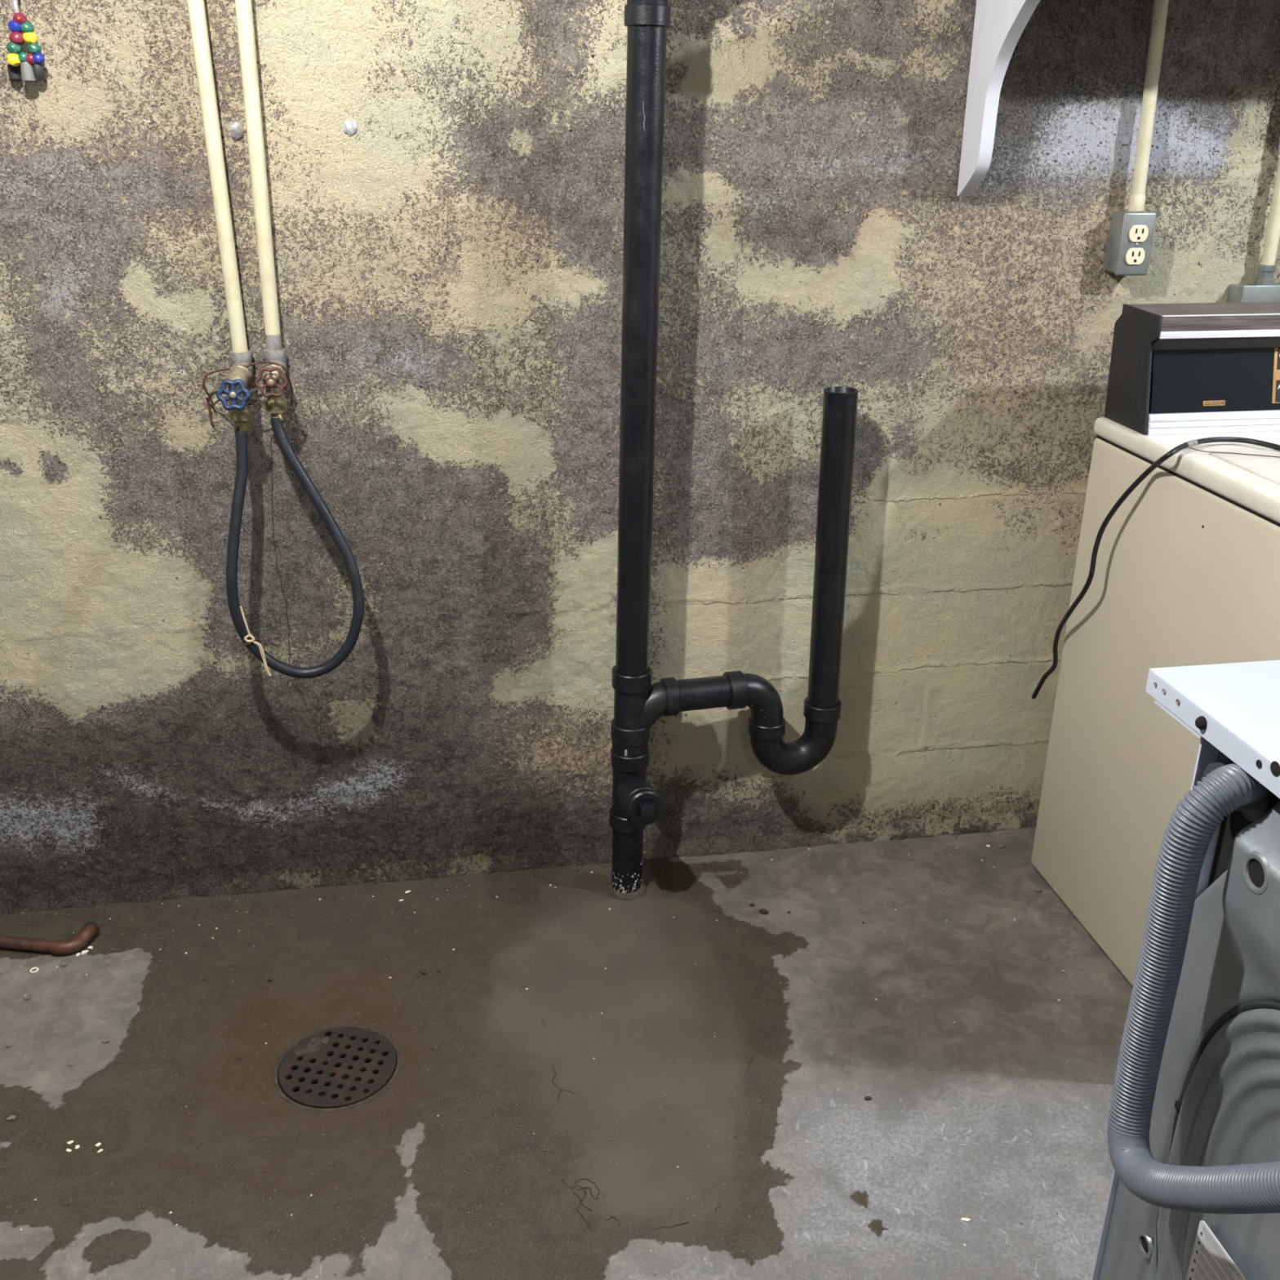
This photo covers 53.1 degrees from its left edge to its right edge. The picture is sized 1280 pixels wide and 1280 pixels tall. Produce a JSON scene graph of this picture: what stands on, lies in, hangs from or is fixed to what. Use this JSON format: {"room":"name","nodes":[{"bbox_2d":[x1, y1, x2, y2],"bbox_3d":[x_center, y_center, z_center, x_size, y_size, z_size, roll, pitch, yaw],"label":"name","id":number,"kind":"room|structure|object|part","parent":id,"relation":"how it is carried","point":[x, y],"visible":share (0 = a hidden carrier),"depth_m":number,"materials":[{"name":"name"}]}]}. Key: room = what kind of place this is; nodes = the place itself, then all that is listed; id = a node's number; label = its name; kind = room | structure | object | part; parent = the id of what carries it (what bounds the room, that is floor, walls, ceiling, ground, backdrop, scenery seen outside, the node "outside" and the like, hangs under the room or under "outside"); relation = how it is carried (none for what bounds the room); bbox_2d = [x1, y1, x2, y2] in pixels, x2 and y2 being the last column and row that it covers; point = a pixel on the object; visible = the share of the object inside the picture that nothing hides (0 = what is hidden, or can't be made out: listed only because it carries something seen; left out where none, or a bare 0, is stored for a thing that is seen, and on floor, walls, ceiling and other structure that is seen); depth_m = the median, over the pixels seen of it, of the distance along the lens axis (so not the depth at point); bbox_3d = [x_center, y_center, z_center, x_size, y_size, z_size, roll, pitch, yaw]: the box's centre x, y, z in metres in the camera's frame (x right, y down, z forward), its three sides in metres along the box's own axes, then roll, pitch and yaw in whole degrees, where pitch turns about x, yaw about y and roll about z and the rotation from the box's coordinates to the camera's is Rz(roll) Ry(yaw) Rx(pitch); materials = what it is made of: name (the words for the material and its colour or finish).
{"room":"basement laundry room","nodes":[
{"label":"basement laundry room","id":0,"kind":"room"},
{"bbox_2d":[0,826,1133,1279],"bbox_3d":[0.437,1.219,0.871,5.400,0.019,4.004,-3,23,-9],"label":"floor","id":1,"kind":"structure","parent":0,"point":[762,1124],"depth_m":2.06,"materials":[{"name":"concrete"}]},
{"bbox_2d":[4,1043,11,1047],"bbox_3d":[-1.043,0.669,2.114,0.011,0.006,0.010,5,23,10],"label":"pebble","id":2,"kind":"object","parent":1,"relation":"on","point":[7,1045],"visible":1,"depth_m":2.11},
{"bbox_2d":[6,1115,16,1120],"bbox_3d":[-0.965,0.734,1.964,0.014,0.006,0.011,-3,23,-9],"label":"pebble","id":3,"kind":"object","parent":1,"relation":"on","point":[11,1117],"visible":1,"depth_m":1.96,"materials":[{"name":"grey stone"}]},
{"bbox_2d":[23,994,31,1000],"bbox_3d":[-1.066,0.623,2.229,0.011,0.007,0.015,21,30,40],"label":"pebble","id":4,"kind":"object","parent":1,"relation":"on","point":[26,997],"visible":1,"depth_m":2.23,"materials":[{"name":"grey stone"}]},
{"bbox_2d":[29,967,39,973],"bbox_3d":[-1.087,0.593,2.298,0.015,0.004,0.015,-3,23,-9],"label":"ring","id":5,"kind":"object","parent":1,"relation":"on","point":[33,968],"visible":1,"depth_m":2.30,"materials":[{"name":"white paint"}]},
{"bbox_2d":[0,921,99,954],"bbox_3d":[-1.373,0.543,2.375,0.722,0.029,0.074,2,23,2],"label":"copper pipe","id":6,"kind":"object","parent":1,"relation":"on","point":[90,929],"visible":1,"depth_m":2.34,"materials":[{"name":"brown metal"}]},
{"bbox_2d":[60,960,68,967],"bbox_3d":[-1.042,0.586,2.317,0.014,0.007,0.015,-3,23,-9],"label":"pebble","id":7,"kind":"object","parent":1,"relation":"on","point":[64,963],"visible":1,"depth_m":2.31,"materials":[{"name":"beige stone"}]},
{"bbox_2d":[67,1061,73,1066],"bbox_3d":[-0.924,0.688,2.079,0.009,0.006,0.013,-3,23,-9],"label":"pebble","id":8,"kind":"object","parent":1,"relation":"on","point":[70,1063],"visible":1,"depth_m":2.08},
{"bbox_2d":[101,1038,110,1043],"bbox_3d":[-0.887,0.667,2.128,0.011,0.005,0.010,10,25,22],"label":"pebble","id":9,"kind":"object","parent":1,"relation":"on","point":[104,1041],"visible":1,"depth_m":2.13,"materials":[{"name":"grey stone"}]},
{"bbox_2d":[273,1024,400,1111],"bbox_3d":[-0.496,0.740,2.116,0.208,0.107,0.208,-3,23,-9],"label":"floor drain","id":10,"kind":"object","parent":1,"relation":"in","point":[337,1068],"visible":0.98,"depth_m":2.09,"materials":[{"name":"metal"}]},
{"bbox_2d":[419,969,427,974],"bbox_3d":[-0.389,0.598,2.306,0.015,0.005,0.009,10,24,20],"label":"pebble","id":11,"kind":"object","parent":1,"relation":"on","point":[423,971],"visible":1,"depth_m":2.30,"materials":[{"name":"grey stone"}]},
{"bbox_2d":[5,840,1096,1279],"bbox_3d":[-0.144,0.683,2.126,1.981,0.017,1.090,-3,23,-9],"label":"grit","id":12,"kind":"object","parent":1,"relation":"on","point":[586,940],"visible":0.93,"depth_m":2.33,"materials":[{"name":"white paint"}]},
{"bbox_2d":[606,0,857,900],"bbox_3d":[0.179,-0.591,2.132,0.466,2.381,0.173,-9,24,-21],"label":"stack","id":13,"kind":"object","parent":1,"relation":"on","point":[638,704],"visible":0.99,"depth_m":2.31,"materials":[{"name":"black plastic"}]},
{"bbox_3d":[0.121,0.101,2.429,0.141,0.060,0.060,-5,24,-14],"label":"arm","id":14,"kind":"part","parent":13,"relation":"part of","materials":[{"name":"black plastic"}]},
{"bbox_2d":[758,908,768,915],"bbox_3d":[0.240,0.527,2.488,0.018,0.009,0.017,-3,23,-9],"label":"pebble","id":15,"kind":"object","parent":1,"relation":"on","point":[762,911],"visible":1,"depth_m":2.48,"materials":[{"name":"grey stone"}]},
{"bbox_2d":[864,1096,871,1100],"bbox_3d":[0.361,0.724,2.024,0.013,0.006,0.009,-3,23,-9],"label":"pebble","id":16,"kind":"object","parent":1,"relation":"on","point":[866,1098],"visible":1,"depth_m":2.02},
{"bbox_2d":[960,1217,970,1221],"bbox_3d":[0.460,0.818,1.806,0.014,0.004,0.006,8,24,17],"label":"chip","id":17,"kind":"object","parent":1,"relation":"on","point":[962,1219],"visible":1,"depth_m":1.80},
{"bbox_2d":[998,844,1005,848],"bbox_3d":[0.769,0.437,2.716,0.016,0.007,0.013,-3,23,-9],"label":"pebble","id":18,"kind":"object","parent":1,"relation":"on","point":[1001,846],"visible":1,"depth_m":2.71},
{"bbox_2d":[1034,888,1042,893],"bbox_3d":[0.798,0.502,2.563,0.015,0.008,0.012,7,24,15],"label":"pebble","id":19,"kind":"object","parent":1,"relation":"on","point":[1039,891],"visible":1,"depth_m":2.56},
{"bbox_2d":[1031,302,1279,986],"bbox_3d":[1.229,0.052,2.179,0.746,1.139,0.679,-3,23,-9],"label":"dryer","id":20,"kind":"object","parent":1,"relation":"on","point":[1187,573],"visible":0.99,"depth_m":2.17,"materials":[{"name":"beige metal"}]},
{"bbox_2d":[1031,436,1279,698],"bbox_3d":[0.895,-0.049,2.181,0.186,0.601,0.591,-16,28,-34],"label":"power cord","id":21,"kind":"object","parent":20,"relation":"hanging from","point":[1215,439],"visible":1,"depth_m":2.16,"materials":[{"name":"rubber"}]},
{"bbox_3d":[1.233,-0.275,2.041,0.746,0.033,0.677,-3,23,-9],"label":"panel","id":22,"kind":"part","parent":20,"relation":"part of","materials":[{"name":"white metal"}]},
{"bbox_3d":[1.191,-0.560,2.199,0.708,0.026,0.120,-3,23,-9],"label":"wood trim","id":23,"kind":"part","parent":20,"relation":"part of","materials":[{"name":"brown wood"}]},
{"bbox_3d":[1.199,-0.456,2.197,0.696,0.112,0.031,-3,23,-9],"label":"control panel","id":24,"kind":"part","parent":20,"relation":"part of","materials":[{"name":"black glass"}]},
{"bbox_2d":[1188,447,1279,457],"bbox_3d":[0.959,-0.292,2.018,0.198,0.002,0.027,12,25,25],"label":"loose wire","id":25,"kind":"object","parent":20,"relation":"on","point":[1188,447],"visible":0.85,"depth_m":2.02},
{"bbox_3d":[1.253,-0.247,1.927,0.640,0.004,0.363,-3,23,-9],"label":"lid","id":26,"kind":"part","parent":20,"relation":"part of","materials":[{"name":"white metal"}]},
{"bbox_3d":[1.214,-0.461,2.196,0.280,0.098,0.025,-3,23,-9],"label":"label frame","id":27,"kind":"part","parent":20,"relation":"part of","materials":[{"name":"gold metal"}]},
{"bbox_2d":[1091,659,1279,1279],"bbox_3d":[0.828,0.589,1.082,0.750,0.953,0.749,-3,23,-9],"label":"washing machine","id":28,"kind":"object","parent":1,"relation":"on","point":[1193,1132],"visible":1,"depth_m":1.12,"materials":[{"name":"white metal"}]},
{"bbox_3d":[0.869,0.164,0.910,0.676,0.028,0.749,-3,23,-9],"label":"panel","id":29,"kind":"part","parent":28,"relation":"part of","materials":[{"name":"white metal"}]},
{"bbox_2d":[0,0,1279,914],"bbox_3d":[0.113,-0.639,2.218,5.400,2.360,0.029,-3,23,-9],"label":"wall","id":30,"kind":"structure","parent":0,"point":[446,178],"depth_m":2.28,"materials":[{"name":"paint"}]},
{"bbox_2d":[6,0,44,82],"bbox_3d":[-0.918,-0.914,1.893,0.059,0.164,0.039,-3,23,-9],"label":"ornament","id":31,"kind":"object","parent":30,"relation":"hanging from","point":[31,66],"visible":1,"depth_m":1.90,"materials":[{"name":"plastic"}]},
{"bbox_2d":[7,63,21,81],"bbox_3d":[-0.941,-0.854,1.926,0.017,0.026,0.017,-3,23,-9],"label":"pendant","id":32,"kind":"object","parent":31,"relation":"attached to","point":[14,72],"depth_m":1.92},
{"bbox_3d":[-0.914,-0.955,1.874,0.017,0.074,0.015,-14,27,-31],"label":"cord","id":33,"kind":"part","parent":31,"relation":"part of","materials":[{"name":"metal"}]},
{"bbox_2d":[20,61,35,82],"bbox_3d":[-0.915,-0.851,1.912,0.019,0.033,0.019,-3,23,-9],"label":"pendant","id":34,"kind":"object","parent":31,"relation":"attached to","point":[28,68],"depth_m":1.91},
{"bbox_2d":[31,63,44,78],"bbox_3d":[-0.902,-0.855,1.917,0.016,0.025,0.016,-3,23,-9],"label":"pendant","id":35,"kind":"object","parent":31,"relation":"attached to","point":[37,69],"depth_m":1.91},
{"bbox_2d":[186,0,248,352],"bbox_3d":[-0.668,-1.042,1.887,0.046,1.224,0.025,-3,23,-9],"label":"supply pipe","id":36,"kind":"object","parent":30,"relation":"attached to","point":[196,8],"visible":1,"depth_m":2.01,"materials":[{"name":"beige paint"}]},
{"bbox_2d":[216,349,253,421],"bbox_3d":[-0.662,-0.416,2.105,0.054,0.101,0.124,-3,23,-9],"label":"valve","id":37,"kind":"object","parent":30,"relation":"attached to","point":[239,376],"visible":0.99,"depth_m":2.08,"materials":[{"name":"metal"}]},
{"bbox_2d":[227,405,251,421],"bbox_3d":[-0.659,-0.374,2.109,0.037,0.020,0.037,-3,23,-9],"label":"outlet","id":38,"kind":"object","parent":37,"relation":"attached to","point":[244,415],"depth_m":2.10,"materials":[{"name":"gold metal"}]},
{"bbox_2d":[202,360,293,424],"bbox_3d":[-0.656,-0.413,2.140,0.146,0.114,0.054,-3,23,-9],"label":"wire loop","id":39,"kind":"object","parent":37,"relation":"attached to","point":[261,362],"visible":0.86,"depth_m":2.13,"materials":[{"name":"metal"}]},
{"bbox_2d":[226,413,364,678],"bbox_3d":[-0.592,-0.162,2.184,0.226,0.466,0.094,-3,23,-9],"label":"hose","id":40,"kind":"object","parent":37,"relation":"attached to","point":[241,428],"visible":1,"depth_m":2.16,"materials":[{"name":"black rubber"}]},
{"bbox_2d":[240,605,271,675],"bbox_3d":[-0.661,-0.001,2.197,0.044,0.132,0.027,-3,23,-9],"label":"twine","id":41,"kind":"object","parent":40,"relation":"attached to","point":[253,638],"visible":1,"depth_m":2.19,"materials":[{"name":"beige fabric"}]},
{"bbox_2d":[234,0,281,350],"bbox_3d":[-0.597,-1.048,1.898,0.038,1.223,0.025,-3,23,-9],"label":"supply pipe","id":42,"kind":"object","parent":30,"relation":"attached to","point":[244,14],"visible":1,"depth_m":2.02,"materials":[{"name":"beige paint"}]},
{"bbox_2d":[254,347,288,413],"bbox_3d":[-0.606,-0.428,2.121,0.053,0.094,0.104,-3,23,-9],"label":"valve","id":43,"kind":"object","parent":30,"relation":"attached to","point":[273,375],"visible":1,"depth_m":2.11,"materials":[{"name":"metal"}]},
{"bbox_2d":[263,398,287,413],"bbox_3d":[-0.604,-0.390,2.125,0.037,0.020,0.037,-3,23,-9],"label":"outlet","id":44,"kind":"object","parent":43,"relation":"attached to","point":[271,405],"depth_m":2.11,"materials":[{"name":"gold metal"}]},
{"bbox_2d":[956,0,1040,195],"bbox_3d":[0.591,-0.881,2.051,0.024,0.339,0.278,-3,23,-9],"label":"bracket","id":45,"kind":"object","parent":30,"relation":"attached to","point":[999,25],"visible":1,"depth_m":2.12,"materials":[{"name":"white metal"}]},
{"bbox_2d":[1103,211,1156,275],"bbox_3d":[0.882,-0.716,2.307,0.063,0.109,0.057,-3,23,-9],"label":"outlet box","id":46,"kind":"object","parent":30,"relation":"attached to","point":[1131,234],"visible":1,"depth_m":2.29,"materials":[{"name":"metal"}]},
{"bbox_2d":[1125,248,1145,264],"bbox_3d":[0.886,-0.687,2.292,0.036,0.028,0.005,-3,23,-9],"label":"receptacle","id":47,"kind":"object","parent":46,"relation":"attached to","point":[1133,255],"depth_m":2.29,"materials":[{"name":"beige plastic"}]},
{"bbox_2d":[1128,225,1148,241],"bbox_3d":[0.887,-0.723,2.277,0.036,0.028,0.005,-3,23,-9],"label":"receptacle","id":48,"kind":"object","parent":46,"relation":"attached to","point":[1136,233],"depth_m":2.27,"materials":[{"name":"beige plastic"}]},
{"bbox_2d":[1128,0,1168,211],"bbox_3d":[0.873,-1.263,2.073,0.063,1.081,0.027,-3,23,-9],"label":"conduit","id":49,"kind":"object","parent":30,"relation":"attached to","point":[1137,197],"visible":1,"depth_m":2.21,"materials":[{"name":"beige paint"}]},
{"bbox_2d":[1226,283,1279,302],"bbox_3d":[1.161,-0.612,2.404,0.118,0.114,0.054,-3,23,-9],"label":"junction box","id":50,"kind":"object","parent":30,"relation":"attached to","point":[1237,293],"visible":0.38,"depth_m":2.36,"materials":[{"name":"metal"}]},
{"bbox_2d":[1254,156,1279,284],"bbox_3d":[1.157,-1.219,2.144,0.052,1.212,0.033,-3,23,-9],"label":"conduit","id":51,"kind":"object","parent":30,"relation":"attached to","point":[1267,268],"visible":1,"depth_m":2.34,"materials":[{"name":"beige paint"}]}
]}

